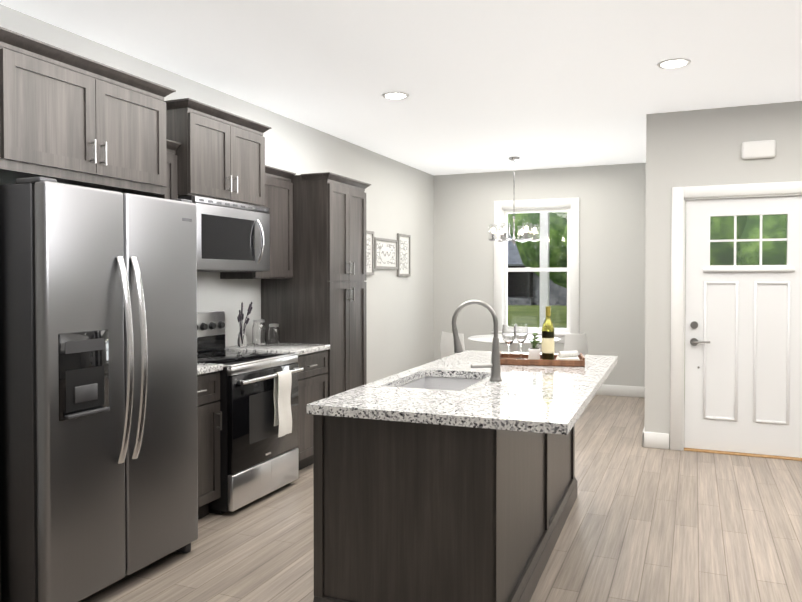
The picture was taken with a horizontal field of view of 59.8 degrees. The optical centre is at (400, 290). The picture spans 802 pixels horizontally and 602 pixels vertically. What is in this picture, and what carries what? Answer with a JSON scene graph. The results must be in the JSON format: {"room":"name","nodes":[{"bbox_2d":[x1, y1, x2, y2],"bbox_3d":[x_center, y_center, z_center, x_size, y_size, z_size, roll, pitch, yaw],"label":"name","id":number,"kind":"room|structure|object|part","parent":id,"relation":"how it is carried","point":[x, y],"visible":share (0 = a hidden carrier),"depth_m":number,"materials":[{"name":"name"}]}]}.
{"room":"kitchen","nodes":[
{"label":"kitchen","id":0,"kind":"room"},
{"bbox_2d":[0,4,433,383],"bbox_3d":[-1.855,-0.048,4.091,0.150,2.800,11.780,0,1,23],"label":"wall","id":1,"kind":"structure","parent":0,"point":[400,309],"depth_m":7.39,"materials":[{"name":"grey paint"}]},
{"bbox_2d":[0,27,175,195],"bbox_3d":[-1.714,-0.789,3.373,0.650,0.562,1.094,0,1,23],"label":"upper cabinet","id":2,"kind":"object","parent":1,"relation":"attached to","point":[68,117],"visible":1,"depth_m":3.20,"materials":[{"name":"grey wood"}]},
{"bbox_2d":[164,139,180,198],"bbox_3d":[-1.574,-0.482,4.111,0.340,0.827,0.446,0,1,23],"label":"upper cabinet","id":3,"kind":"object","parent":1,"relation":"attached to","point":[171,190],"visible":0.08,"depth_m":4.21,"materials":[{"name":"grey wood"}]},
{"bbox_2d":[164,98,271,206],"bbox_3d":[-1.289,-0.874,4.666,0.430,0.572,0.889,0,1,23],"label":"upper cabinet","id":4,"kind":"object","parent":1,"relation":"attached to","point":[220,153],"visible":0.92,"depth_m":4.47,"materials":[{"name":"grey wood"}]},
{"bbox_2d":[178,196,269,271],"bbox_3d":[-1.260,-0.354,4.662,0.495,0.455,0.799,0,1,23],"label":"microwave","id":5,"kind":"object","parent":4,"relation":"attached to","point":[233,236],"visible":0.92,"depth_m":4.54,"materials":[{"name":"grey metal"}]},
{"bbox_2d":[220,165,295,278],"bbox_3d":[-1.073,-0.502,5.302,0.340,0.827,0.519,0,1,23],"label":"upper cabinet","id":6,"kind":"object","parent":1,"relation":"attached to","point":[278,194],"visible":0.29,"depth_m":5.31,"materials":[{"name":"grey wood"}]},
{"bbox_2d":[366,230,373,274],"bbox_3d":[-0.360,-0.400,7.408,0.026,0.470,0.305,0,1,23],"label":"art","id":7,"kind":"object","parent":1,"relation":"attached to","point":[369,252],"visible":0.6,"depth_m":7.46,"materials":[{"name":"white paper"}]},
{"bbox_2d":[374,237,397,268],"bbox_3d":[-0.170,-0.413,7.862,0.026,0.340,0.620,0,1,23],"label":"art","id":8,"kind":"object","parent":1,"relation":"attached to","point":[385,253],"visible":0.98,"depth_m":7.85,"materials":[{"name":"white paper"}]},
{"bbox_2d":[397,233,410,275],"bbox_3d":[0.034,-0.422,8.345,0.026,0.500,0.370,0,1,23],"label":"art","id":9,"kind":"object","parent":1,"relation":"attached to","point":[404,255],"visible":0.98,"depth_m":8.36,"materials":[{"name":"white paper"}]},
{"bbox_2d":[0,0,801,174],"bbox_3d":[1.440,-1.474,2.680,7.300,0.100,11.780,0,1,23],"label":"ceiling","id":10,"kind":"structure","parent":0,"point":[490,85],"depth_m":4.45,"materials":[{"name":"white paint"}]},
{"bbox_2d":[382,92,408,99],"bbox_3d":[-0.041,-1.464,5.245,0.206,0.008,0.206,0,1,23],"label":"recessed light","id":11,"kind":"object","parent":10,"relation":"in","point":[395,95],"visible":1,"depth_m":5.22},
{"bbox_2d":[488,157,538,244],"bbox_3d":[1.287,-1.017,7.949,0.550,0.994,0.571,0,1,23],"label":"chandelier","id":12,"kind":"object","parent":10,"relation":"hanging from","point":[526,232],"visible":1,"depth_m":7.93,"materials":[{"name":"silver metal"}]},
{"bbox_2d":[657,58,690,68],"bbox_3d":[1.745,-1.450,4.462,0.206,0.008,0.206,0,1,23],"label":"recessed light","id":13,"kind":"object","parent":10,"relation":"in","point":[674,63],"visible":1,"depth_m":4.44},
{"bbox_2d":[80,395,801,601],"bbox_3d":[1.440,1.426,2.730,7.300,0.100,11.780,0,1,23],"label":"floor","id":14,"kind":"structure","parent":0,"point":[644,524],"depth_m":3.83,"materials":[{"name":"brown wood"}]},
{"bbox_2d":[0,177,197,601],"bbox_3d":[-1.587,0.430,3.341,0.926,1.870,1.010,0,1,23],"label":"refrigerator","id":15,"kind":"object","parent":14,"relation":"on","point":[98,407],"depth_m":2.98,"materials":[{"name":"grey metal"}]},
{"bbox_3d":[-1.921,0.437,2.944,0.617,1.870,0.020,0,1,23],"label":"fridge end panel","id":16,"kind":"part","parent":15,"relation":"part of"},
{"bbox_3d":[-1.538,0.421,3.857,0.617,1.870,0.020,0,1,23],"label":"fridge end panel","id":17,"kind":"part","parent":15,"relation":"part of","materials":[{"name":"silver metal"}]},
{"bbox_2d":[197,362,222,518],"bbox_3d":[-1.431,0.895,4.075,0.650,0.915,0.446,0,1,23],"label":"base cabinet","id":18,"kind":"object","parent":14,"relation":"on","point":[209,414],"visible":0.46,"depth_m":4.08,"materials":[{"name":"grey wood"}]},
{"bbox_2d":[197,311,303,513],"bbox_3d":[-1.141,0.751,4.607,0.737,1.185,0.754,0,1,23],"label":"range","id":19,"kind":"object","parent":14,"relation":"on","point":[259,458],"visible":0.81,"depth_m":4.39,"materials":[{"name":"grey"}]},
{"bbox_2d":[274,370,291,437],"bbox_3d":[-0.772,0.735,4.561,0.046,0.418,0.156,0,1,23],"label":"hanging towel","id":20,"kind":"object","parent":19,"relation":"hanging from","point":[282,401],"visible":0.94,"depth_m":4.54,"materials":[{"name":"fabric"}]},
{"bbox_2d":[225,342,329,469],"bbox_3d":[-0.939,0.875,5.245,0.650,0.915,0.564,0,1,23],"label":"base cabinet","id":21,"kind":"object","parent":14,"relation":"on","point":[312,362],"visible":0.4,"depth_m":5.14,"materials":[{"name":"grey wood"}]},
{"bbox_2d":[237,302,252,346],"bbox_3d":[-1.160,0.249,5.170,0.114,0.335,0.112,0,1,23],"label":"vase","id":22,"kind":"object","parent":21,"relation":"on","point":[242,339],"visible":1,"depth_m":5.16,"materials":[{"name":"clear glass"}]},
{"bbox_2d":[252,319,265,344],"bbox_3d":[-1.091,0.317,5.360,0.100,0.194,0.100,0,1,23],"label":"jar","id":23,"kind":"object","parent":21,"relation":"on","point":[258,332],"visible":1,"depth_m":5.32,"materials":[{"name":"clear glass"}]},
{"bbox_2d":[268,323,278,343],"bbox_3d":[-0.995,0.335,5.460,0.086,0.154,0.086,0,1,23],"label":"jar","id":24,"kind":"object","parent":21,"relation":"on","point":[273,334],"visible":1,"depth_m":5.43,"materials":[{"name":"clear glass"}]},
{"bbox_2d":[261,172,370,396],"bbox_3d":[-0.696,0.206,5.799,0.660,2.232,0.744,0,1,23],"label":"pantry cabinet","id":25,"kind":"object","parent":14,"relation":"on","point":[319,297],"visible":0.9,"depth_m":5.50,"materials":[{"name":"grey wood"}]},
{"bbox_2d":[307,410,577,601],"bbox_3d":[0.389,0.922,3.693,0.790,0.876,2.173,0,1,22],"label":"kitchen island","id":26,"kind":"object","parent":14,"relation":"on","point":[468,494],"depth_m":2.74,"materials":[{"name":"wood"}]},
{"bbox_2d":[307,350,617,433],"bbox_3d":[0.521,0.463,3.695,1.034,0.038,2.300,0,1,22],"label":"island countertop","id":27,"kind":"structure","parent":26,"relation":"on","point":[527,399],"depth_m":3.00,"materials":[{"name":"white stone"}]},
{"bbox_2d":[399,376,482,390],"bbox_3d":[0.203,0.590,3.526,0.460,0.204,0.710,0,1,21],"label":"sink","id":28,"kind":"object","parent":27,"relation":"in","point":[444,383],"visible":0.02,"depth_m":3.85,"materials":[{"name":"silver metal"}]},
{"bbox_2d":[452,300,501,380],"bbox_3d":[0.374,0.247,3.472,0.249,0.400,0.117,0,1,21],"label":"faucet","id":29,"kind":"object","parent":27,"relation":"on","point":[494,365],"visible":1,"depth_m":3.46,"materials":[{"name":"silver metal"}]},
{"bbox_2d":[500,351,584,366],"bbox_3d":[0.837,0.409,4.192,0.500,0.050,0.300,0,1,11],"label":"serving tray","id":30,"kind":"object","parent":27,"relation":"on","point":[505,360],"visible":0.58,"depth_m":4.06,"materials":[{"name":"brown wood"}]},
{"bbox_2d":[502,324,515,358],"bbox_3d":[0.646,0.313,4.181,0.082,0.215,0.082,0,1,23],"label":"wine glass","id":31,"kind":"object","parent":30,"relation":"on","point":[508,333],"visible":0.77,"depth_m":4.15,"materials":[{"name":"clear glass"}]},
{"bbox_2d":[515,324,527,358],"bbox_3d":[0.734,0.312,4.266,0.082,0.215,0.082,0,1,23],"label":"wine glass","id":32,"kind":"object","parent":30,"relation":"on","point":[521,333],"visible":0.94,"depth_m":4.24,"materials":[{"name":"clear glass"}]},
{"bbox_2d":[528,333,541,359],"bbox_3d":[0.807,0.337,4.211,0.086,0.166,0.089,0,1,23],"label":"potted plant","id":33,"kind":"object","parent":30,"relation":"on","point":[533,352],"visible":0.98,"depth_m":4.18,"materials":[{"name":"green plant"}]},
{"bbox_2d":[542,306,554,359],"bbox_3d":[0.877,0.257,4.162,0.076,0.328,0.076,0,1,23],"label":"wine bottle","id":34,"kind":"object","parent":30,"relation":"on","point":[548,340],"visible":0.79,"depth_m":4.13,"materials":[{"name":"green glass"}]},
{"bbox_2d":[556,351,579,359],"bbox_3d":[0.996,0.390,4.162,0.135,0.062,0.170,0,1,11],"label":"napkins","id":35,"kind":"object","parent":30,"relation":"on","point":[567,355],"visible":0.69,"depth_m":4.14,"materials":[{"name":"fabric"}]},
{"bbox_2d":[440,331,464,357],"bbox_3d":[0.699,0.870,7.625,0.664,0.842,0.654,0,1,23],"label":"dining chair","id":36,"kind":"object","parent":14,"relation":"on","point":[447,345],"visible":0.31,"depth_m":7.48,"materials":[{"name":"white paint"}]},
{"bbox_2d":[468,334,559,351],"bbox_3d":[1.287,0.912,7.983,1.040,0.745,1.040,0,1,23],"label":"dining table","id":37,"kind":"object","parent":14,"relation":"on","point":[513,347],"visible":0.29,"depth_m":7.88,"materials":[{"name":"white paint"}]},
{"bbox_2d":[563,333,587,354],"bbox_3d":[1.715,0.872,7.486,0.618,0.842,0.639,0,1,23],"label":"dining chair","id":38,"kind":"object","parent":14,"relation":"on","point":[575,342],"visible":0.12,"depth_m":7.26,"materials":[{"name":"white paint"}]},
{"bbox_2d":[434,163,645,386],"bbox_3d":[1.846,-0.130,8.842,2.990,2.800,0.150,0,1,23],"label":"wall","id":39,"kind":"structure","parent":0,"point":[612,230],"depth_m":8.59,"materials":[{"name":"grey paint"}]},
{"bbox_2d":[491,197,579,342],"bbox_3d":[1.721,-0.251,8.865,1.120,1.800,0.200,0,1,23],"label":"window","id":40,"kind":"structure","parent":39,"relation":"in","point":[573,204],"depth_m":8.82,"materials":[{"name":"white wood"}]},
{"bbox_3d":[1.726,-0.261,8.876,0.856,1.556,0.060,0,1,23],"label":"window sash","id":41,"kind":"part","parent":40,"relation":"part of","materials":[{"name":"white wood"}]},
{"bbox_2d":[595,384,644,397],"bbox_3d":[1.758,1.206,8.810,2.810,0.130,0.020,0,1,23],"label":"baseboard","id":42,"kind":"structure","parent":39,"relation":"attached to","point":[611,390],"depth_m":8.42,"materials":[{"name":"white wood"}]},
{"bbox_2d":[644,113,664,432],"bbox_3d":[2.626,-0.099,7.033,0.150,2.800,2.580,0,1,23],"label":"wall","id":43,"kind":"structure","parent":0,"point":[654,269],"depth_m":5.84,"materials":[{"name":"grey paint"}]},
{"bbox_2d":[642,429,649,446],"bbox_3d":[2.542,1.236,7.072,0.016,0.130,2.576,0,1,23],"label":"baseboard","id":44,"kind":"structure","parent":43,"relation":"attached to","point":[645,435],"depth_m":5.88,"materials":[{"name":"white wood"}]},
{"bbox_2d":[663,101,801,448],"bbox_3d":[4.072,-0.066,5.107,4.010,2.800,0.150,0,1,23],"label":"wall","id":45,"kind":"structure","parent":0,"point":[703,147],"depth_m":5.64,"materials":[{"name":"grey paint"}]},
{"bbox_2d":[670,181,801,450],"bbox_3d":[2.787,0.237,5.642,1.124,2.177,0.170,0,1,23],"label":"door frame","id":46,"kind":"structure","parent":45,"relation":"attached to","point":[681,196],"depth_m":5.75,"materials":[{"name":"white wood"}]},
{"bbox_2d":[684,196,801,457],"bbox_3d":[2.771,0.284,5.604,0.906,2.052,0.106,0,1,23],"label":"entry door","id":47,"kind":"structure","parent":45,"relation":"in","point":[743,358],"depth_m":5.62,"materials":[{"name":"white paint"}]},
{"bbox_2d":[684,448,801,460],"bbox_3d":[2.789,1.319,5.665,0.912,0.012,0.162,0,1,23],"label":"door sill","id":48,"kind":"structure","parent":45,"relation":"attached to","point":[744,454],"depth_m":5.60,"materials":[{"name":"brown wood"}]},
{"bbox_2d":[742,140,775,158],"bbox_3d":[2.823,-1.113,5.510,0.240,0.140,0.038,0,1,23],"label":"door chime","id":49,"kind":"object","parent":45,"relation":"attached to","point":[758,149],"visible":0.9,"depth_m":5.49,"materials":[{"name":"white plastic"}]},
{"label":"outside","id":50,"kind":"structure","parent":0,"visible":0},
{"bbox_2d":[508,305,684,397],"bbox_3d":[19.567,0.873,54.868,120.000,0.200,103.540,0,1,23],"label":"ground","id":51,"kind":"structure","parent":50,"point":[536,316],"depth_m":32.48,"materials":[{"name":"green plant"}]},
{"bbox_2d":[508,233,566,305],"bbox_3d":[7.832,-2.089,49.738,15.300,5.900,10.000,0,1,23],"label":"house","id":52,"kind":"structure","parent":51,"relation":"on","point":[559,298],"depth_m":45.10,"materials":[{"name":"stone"}]},
{"bbox_2d":[508,212,566,287],"bbox_3d":[9.477,-3.307,28.377,10.175,9.075,9.581,0,1,23],"label":"tree","id":53,"kind":"object","parent":51,"relation":"on","point":[553,250],"depth_m":26.89,"materials":[{"name":"green plant"}]},
{"bbox_2d":[539,212,549,327],"bbox_3d":[2.140,-0.207,10.404,0.120,3.500,0.120,0,1,23],"label":"post","id":54,"kind":"object","parent":51,"relation":"on","point":[544,237],"depth_m":10.35,"materials":[{"name":"white"}]},
{"bbox_2d":[563,214,786,266],"bbox_3d":[9.614,-2.081,21.757,8.494,6.854,7.521,0,1,23],"label":"tree","id":55,"kind":"object","parent":51,"relation":"on","point":[747,257],"depth_m":18.52,"materials":[{"name":"green plant"}]}
]}

